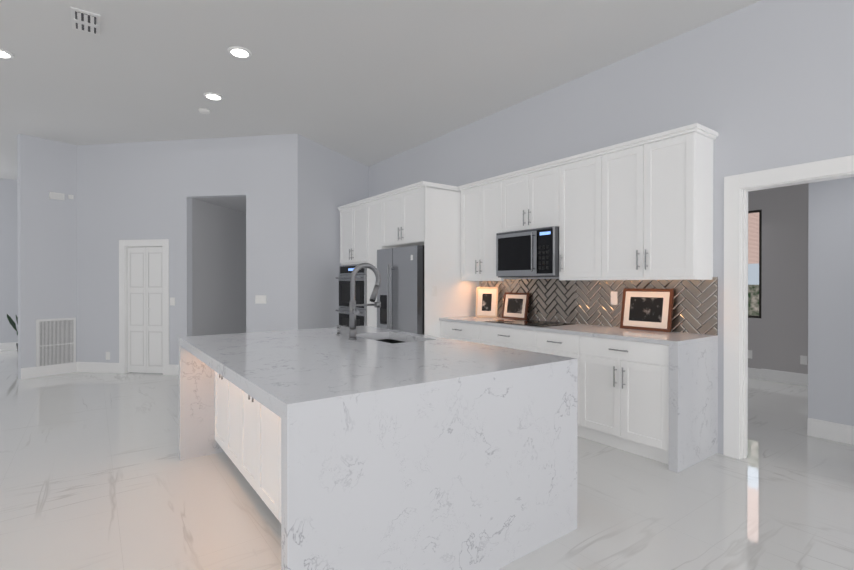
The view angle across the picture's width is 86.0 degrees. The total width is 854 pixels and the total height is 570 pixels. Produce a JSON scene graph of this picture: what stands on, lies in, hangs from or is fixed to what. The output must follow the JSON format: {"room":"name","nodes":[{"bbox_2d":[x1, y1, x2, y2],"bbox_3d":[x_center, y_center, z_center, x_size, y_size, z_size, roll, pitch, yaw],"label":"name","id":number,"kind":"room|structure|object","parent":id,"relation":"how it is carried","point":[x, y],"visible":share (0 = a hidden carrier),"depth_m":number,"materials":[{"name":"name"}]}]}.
{"room":"kitchen","nodes":[
{"label":"kitchen","id":0,"kind":"room"},
{"bbox_2d":[0,0,760,179],"bbox_3d":[-1.615,-2.091,3.176,14.300,0.050,17.850,0,0,-36],"label":"ceiling","id":1,"kind":"structure","parent":0,"point":[368,82],"depth_m":4.26,"materials":[{"name":"white paint"}]},
{"bbox_2d":[0,49,13,58],"bbox_3d":[-3.804,-2.062,4.074,0.200,0.013,0.200,0,0,-36],"label":"recessed light","id":2,"kind":"object","parent":1,"relation":"in","point":[4,54],"visible":0.98,"depth_m":4.09,"materials":[{"name":"white"}]},
{"bbox_2d":[71,7,99,35],"bbox_3d":[-2.671,-2.055,3.587,0.180,0.024,0.340,0,0,-36],"label":"ceiling vent","id":3,"kind":"object","parent":1,"relation":"in","point":[85,21],"visible":0.98,"depth_m":3.55,"materials":[{"name":"white metal"}]},
{"bbox_2d":[198,108,209,113],"bbox_3d":[-2.638,-2.055,5.429,0.130,0.036,0.130,0,0,-36],"label":"smoke detector","id":4,"kind":"object","parent":1,"relation":"attached to","point":[204,111],"visible":1,"depth_m":5.39,"materials":[{"name":"white plastic"}]},
{"bbox_2d":[203,92,222,100],"bbox_3d":[-2.341,-2.065,5.022,0.200,0.013,0.200,0,0,-36],"label":"recessed light","id":5,"kind":"object","parent":1,"relation":"in","point":[212,96],"visible":1,"depth_m":5.00,"materials":[{"name":"white"}]},
{"bbox_2d":[228,46,251,57],"bbox_3d":[-1.661,-2.062,4.064,0.200,0.013,0.200,0,0,-36],"label":"recessed light","id":6,"kind":"object","parent":1,"relation":"in","point":[238,52],"visible":0.98,"depth_m":4.05,"materials":[{"name":"white"}]},
{"bbox_2d":[0,350,853,569],"bbox_3d":[-1.615,1.333,3.188,14.300,0.050,17.850,0,0,-36],"label":"floor","id":7,"kind":"structure","parent":0,"point":[96,473],"depth_m":2.82,"materials":[{"name":"tile"}]},
{"bbox_2d":[7,314,17,352],"bbox_3d":[-7.429,0.904,8.431,0.498,0.770,0.408,0,0,-36],"label":"potted plant","id":8,"kind":"object","parent":7,"relation":"on","point":[11,322],"visible":0.08,"depth_m":8.42,"materials":[{"name":"green plant"}]},
{"bbox_2d":[203,366,570,569],"bbox_3d":[-0.466,0.881,3.005,1.398,0.855,2.258,0,0,-36],"label":"kitchen island","id":9,"kind":"object","parent":7,"relation":"on","point":[372,448],"depth_m":1.94,"materials":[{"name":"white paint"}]},
{"bbox_2d":[179,326,434,369],"bbox_3d":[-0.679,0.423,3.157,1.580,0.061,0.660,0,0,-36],"label":"island countertop","id":10,"kind":"structure","parent":9,"relation":"on","point":[207,355],"depth_m":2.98,"materials":[{"name":"white stone"}]},
{"bbox_2d":[336,325,348,334],"bbox_3d":[-0.666,0.353,3.600,0.108,0.075,0.044,0,0,-36],"label":"soap dispenser","id":11,"kind":"object","parent":10,"relation":"on","point":[338,329],"visible":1,"depth_m":3.57,"materials":[{"name":"silver metal"}]},
{"bbox_2d":[349,263,380,339],"bbox_3d":[-0.439,0.114,3.328,0.260,0.555,0.106,0,0,-36],"label":"faucet","id":12,"kind":"object","parent":10,"relation":"on","point":[353,311],"visible":1,"depth_m":3.28,"materials":[{"name":"silver metal"}]},
{"bbox_2d":[379,338,406,341],"bbox_3d":[-0.275,0.556,3.453,0.404,0.234,0.684,0,0,-36],"label":"sink","id":13,"kind":"object","parent":10,"relation":"in","point":[380,339],"depth_m":3.78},
{"bbox_2d":[215,338,566,417],"bbox_3d":[-0.174,0.425,2.467,1.580,0.061,1.050,0,0,-36],"label":"island countertop","id":14,"kind":"structure","parent":9,"relation":"on","point":[298,382],"depth_m":2.15,"materials":[{"name":"white stone"}]},
{"bbox_2d":[377,245,423,334],"bbox_3d":[-0.059,0.418,5.848,0.926,1.760,0.922,0,0,-36],"label":"refrigerator","id":15,"kind":"object","parent":7,"relation":"on","point":[400,295],"visible":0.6,"depth_m":5.50,"materials":[{"name":"silver metal"}]},
{"bbox_2d":[338,181,478,336],"bbox_3d":[-0.358,0.051,6.399,0.878,2.490,2.247,0,0,-36],"label":"tall cabinet","id":16,"kind":"object","parent":7,"relation":"on","point":[426,214],"visible":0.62,"depth_m":5.54,"materials":[{"name":"white paint"}]},
{"bbox_2d":[335,264,366,325],"bbox_3d":[-0.872,0.347,6.890,0.730,1.291,0.835,0,0,-36],"label":"built-in oven","id":17,"kind":"object","parent":16,"relation":"in","point":[345,272],"visible":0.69,"depth_m":6.72,"materials":[{"name":"silver metal"}]},
{"bbox_2d":[440,316,505,343],"bbox_3d":[0.626,0.858,5.271,0.623,0.886,0.732,0,0,-36],"label":"base cabinet","id":18,"kind":"object","parent":7,"relation":"on","point":[465,328],"depth_m":5.06,"materials":[{"name":"wood"}]},
{"bbox_2d":[475,287,498,317],"bbox_3d":[0.714,0.206,5.446,0.270,0.359,0.080,0,0,26],"label":"picture frame","id":19,"kind":"object","parent":18,"relation":"on","point":[487,302],"visible":1,"depth_m":5.43,"materials":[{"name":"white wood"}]},
{"bbox_2d":[483,320,578,352],"bbox_3d":[1.032,0.860,4.716,0.623,0.886,0.885,0,0,-36],"label":"base cabinet","id":20,"kind":"object","parent":7,"relation":"on","point":[521,337],"depth_m":4.42,"materials":[{"name":"wood"}]},
{"bbox_2d":[502,292,529,319],"bbox_3d":[1.001,0.237,5.189,0.070,0.300,0.360,0,0,-36],"label":"picture frame","id":21,"kind":"object","parent":20,"relation":"on","point":[515,305],"visible":0.92,"depth_m":5.17,"materials":[{"name":"brown wood"}]},
{"bbox_2d":[485,319,573,326],"bbox_3d":[1.041,0.384,4.686,0.495,0.006,0.760,0,0,-36],"label":"cooktop","id":22,"kind":"object","parent":20,"relation":"in","point":[537,323],"visible":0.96,"depth_m":4.66,"materials":[{"name":"black glass"}]},
{"bbox_2d":[543,324,622,356],"bbox_3d":[1.393,0.861,4.221,0.623,0.886,0.582,0,0,-36],"label":"base cabinet","id":23,"kind":"object","parent":7,"relation":"on","point":[554,339],"depth_m":4.03,"materials":[{"name":"wood"}]},
{"bbox_2d":[567,328,717,472],"bbox_3d":[1.744,0.863,3.724,0.643,0.886,0.877,0,0,-36],"label":"base cabinet","id":24,"kind":"object","parent":7,"relation":"on","point":[653,395],"depth_m":3.45,"materials":[{"name":"wood"}]},
{"bbox_2d":[620,288,673,331],"bbox_3d":[1.894,0.211,3.959,0.080,0.359,0.440,0,0,-36],"label":"picture frame","id":25,"kind":"object","parent":24,"relation":"on","point":[648,309],"visible":0.98,"depth_m":3.94,"materials":[{"name":"brown wood"}]},
{"bbox_2d":[0,0,853,453],"bbox_3d":[-1.615,-0.379,3.182,13.940,3.373,17.490,0,0,-36],"label":"wall","id":26,"kind":"structure","parent":0,"point":[240,224],"depth_m":6.29,"materials":[{"name":"grey paint"}]},
{"bbox_2d":[36,318,75,366],"bbox_3d":[-5.351,0.863,6.616,0.012,0.756,0.465,0,0,34],"label":"air vent","id":27,"kind":"object","parent":26,"relation":"in","point":[55,341],"visible":1,"depth_m":6.61,"materials":[{"name":"white metal"}]},
{"bbox_2d":[49,192,64,199],"bbox_3d":[-5.337,-1.281,6.605,0.038,0.093,0.173,0,0,34],"label":"door chime","id":28,"kind":"object","parent":26,"relation":"attached to","point":[57,196],"visible":1,"depth_m":6.59,"materials":[{"name":"white plastic"}]},
{"bbox_2d":[106,352,109,359],"bbox_3d":[-4.700,1.042,6.745,0.070,0.115,0.006,0,0,9],"label":"outlet","id":29,"kind":"object","parent":26,"relation":"attached to","point":[107,353],"depth_m":6.74,"materials":[{"name":"white plastic"}]},
{"bbox_2d":[119,239,168,374],"bbox_3d":[-4.097,0.319,6.703,0.805,1.953,0.138,0,0,9],"label":"trim","id":30,"kind":"structure","parent":26,"relation":"attached to","point":[124,245],"depth_m":6.68,"materials":[{"name":"white wood"}]},
{"bbox_2d":[128,247,162,372],"bbox_3d":[-4.099,0.365,6.690,0.599,1.836,0.045,0,0,9],"label":"bifold closet door","id":31,"kind":"structure","parent":26,"relation":"in","point":[145,309],"depth_m":6.68,"materials":[{"name":"white wood"}]},
{"bbox_2d":[170,297,174,305],"bbox_3d":[-3.656,0.237,6.579,0.075,0.115,0.006,0,0,9],"label":"switch plate","id":32,"kind":"object","parent":26,"relation":"attached to","point":[172,299],"depth_m":6.58,"materials":[{"name":"white plastic"}]},
{"bbox_2d":[255,295,266,303],"bbox_3d":[-2.310,0.201,6.368,0.165,0.115,0.009,0,0,9],"label":"switch plate","id":33,"kind":"object","parent":26,"relation":"attached to","point":[260,299],"depth_m":6.36,"materials":[{"name":"white plastic"}]},
{"bbox_2d":[0,342,853,444],"bbox_3d":[-1.615,1.232,3.188,13.700,0.152,17.250,0,0,-36],"label":"baseboard","id":34,"kind":"structure","parent":26,"relation":"attached to","point":[837,432],"depth_m":6.27,"materials":[{"name":"white wood"}]},
{"bbox_2d":[459,175,521,278],"bbox_3d":[0.759,-0.614,5.335,0.328,1.091,0.736,0,0,-36],"label":"upper cabinet","id":35,"kind":"object","parent":26,"relation":"attached to","point":[483,205],"depth_m":5.23,"materials":[{"name":"white paint"}]},
{"bbox_2d":[507,163,558,231],"bbox_3d":[1.166,-0.861,4.776,0.328,0.593,0.765,0,0,-36],"label":"upper cabinet","id":36,"kind":"object","parent":26,"relation":"attached to","point":[533,195],"depth_m":4.62,"materials":[{"name":"white paint"}]},
{"bbox_2d":[496,226,558,277],"bbox_3d":[1.111,-0.319,4.739,0.461,0.477,0.759,0,0,-36],"label":"microwave","id":37,"kind":"object","parent":36,"relation":"attached to","point":[530,253],"visible":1,"depth_m":4.57,"materials":[{"name":"silver metal"}]},
{"bbox_2d":[559,151,606,278],"bbox_3d":[1.525,-0.610,4.286,0.328,1.091,0.574,0,0,-36],"label":"upper cabinet","id":38,"kind":"object","parent":26,"relation":"attached to","point":[583,180],"depth_m":4.16,"materials":[{"name":"white paint"}]},
{"bbox_2d":[479,277,717,334],"bbox_3d":[1.458,0.161,4.653,0.008,0.452,2.709,0,0,-36],"label":"tile backsplash","id":39,"kind":"structure","parent":26,"relation":"attached to","point":[695,305],"depth_m":4.37,"materials":[{"name":"grey tile"}]},
{"bbox_2d":[611,291,617,304],"bbox_3d":[1.739,0.122,4.256,0.006,0.123,0.069,0,0,-36],"label":"outlet","id":40,"kind":"object","parent":39,"relation":"attached to","point":[614,297],"visible":1,"depth_m":4.25,"materials":[{"name":"white plastic"}]},
{"bbox_2d":[607,127,714,278],"bbox_3d":[1.866,-0.609,3.819,0.328,1.091,0.824,0,0,-36],"label":"upper cabinet","id":41,"kind":"object","parent":26,"relation":"attached to","point":[639,209],"depth_m":3.58,"materials":[{"name":"white paint"}]},
{"bbox_2d":[748,350,751,358],"bbox_3d":[4.511,0.969,6.408,0.005,0.115,0.070,0,0,-36],"label":"outlet","id":42,"kind":"object","parent":26,"relation":"attached to","point":[749,351],"depth_m":6.40,"materials":[{"name":"white plastic"}]},
{"bbox_2d":[748,209,761,317],"bbox_3d":[4.310,-0.290,6.752,0.040,1.502,1.079,0,0,-36],"label":"bedroom window","id":43,"kind":"structure","parent":26,"relation":"in","point":[760,254],"depth_m":6.32,"materials":[{"name":"brown metal"}]},
{"bbox_2d":[723,155,853,458],"bbox_3d":[2.617,0.240,3.162,0.138,2.135,0.970,0,0,-36],"label":"door frame","id":44,"kind":"structure","parent":26,"relation":"attached to","point":[738,187],"depth_m":3.44,"materials":[{"name":"white wood"}]},
{"bbox_2d":[800,355,806,364],"bbox_3d":[4.868,0.970,5.919,0.005,0.115,0.070,0,0,-36],"label":"outlet","id":45,"kind":"object","parent":26,"relation":"attached to","point":[803,360],"depth_m":5.92,"materials":[{"name":"white plastic"}]},
{"label":"outside","id":46,"kind":"structure","parent":0,"visible":0},
{"bbox_2d":[748,213,758,315],"bbox_3d":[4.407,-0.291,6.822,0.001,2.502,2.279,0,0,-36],"label":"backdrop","id":47,"kind":"structure","parent":46,"point":[753,263],"depth_m":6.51,"materials":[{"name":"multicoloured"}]}
]}

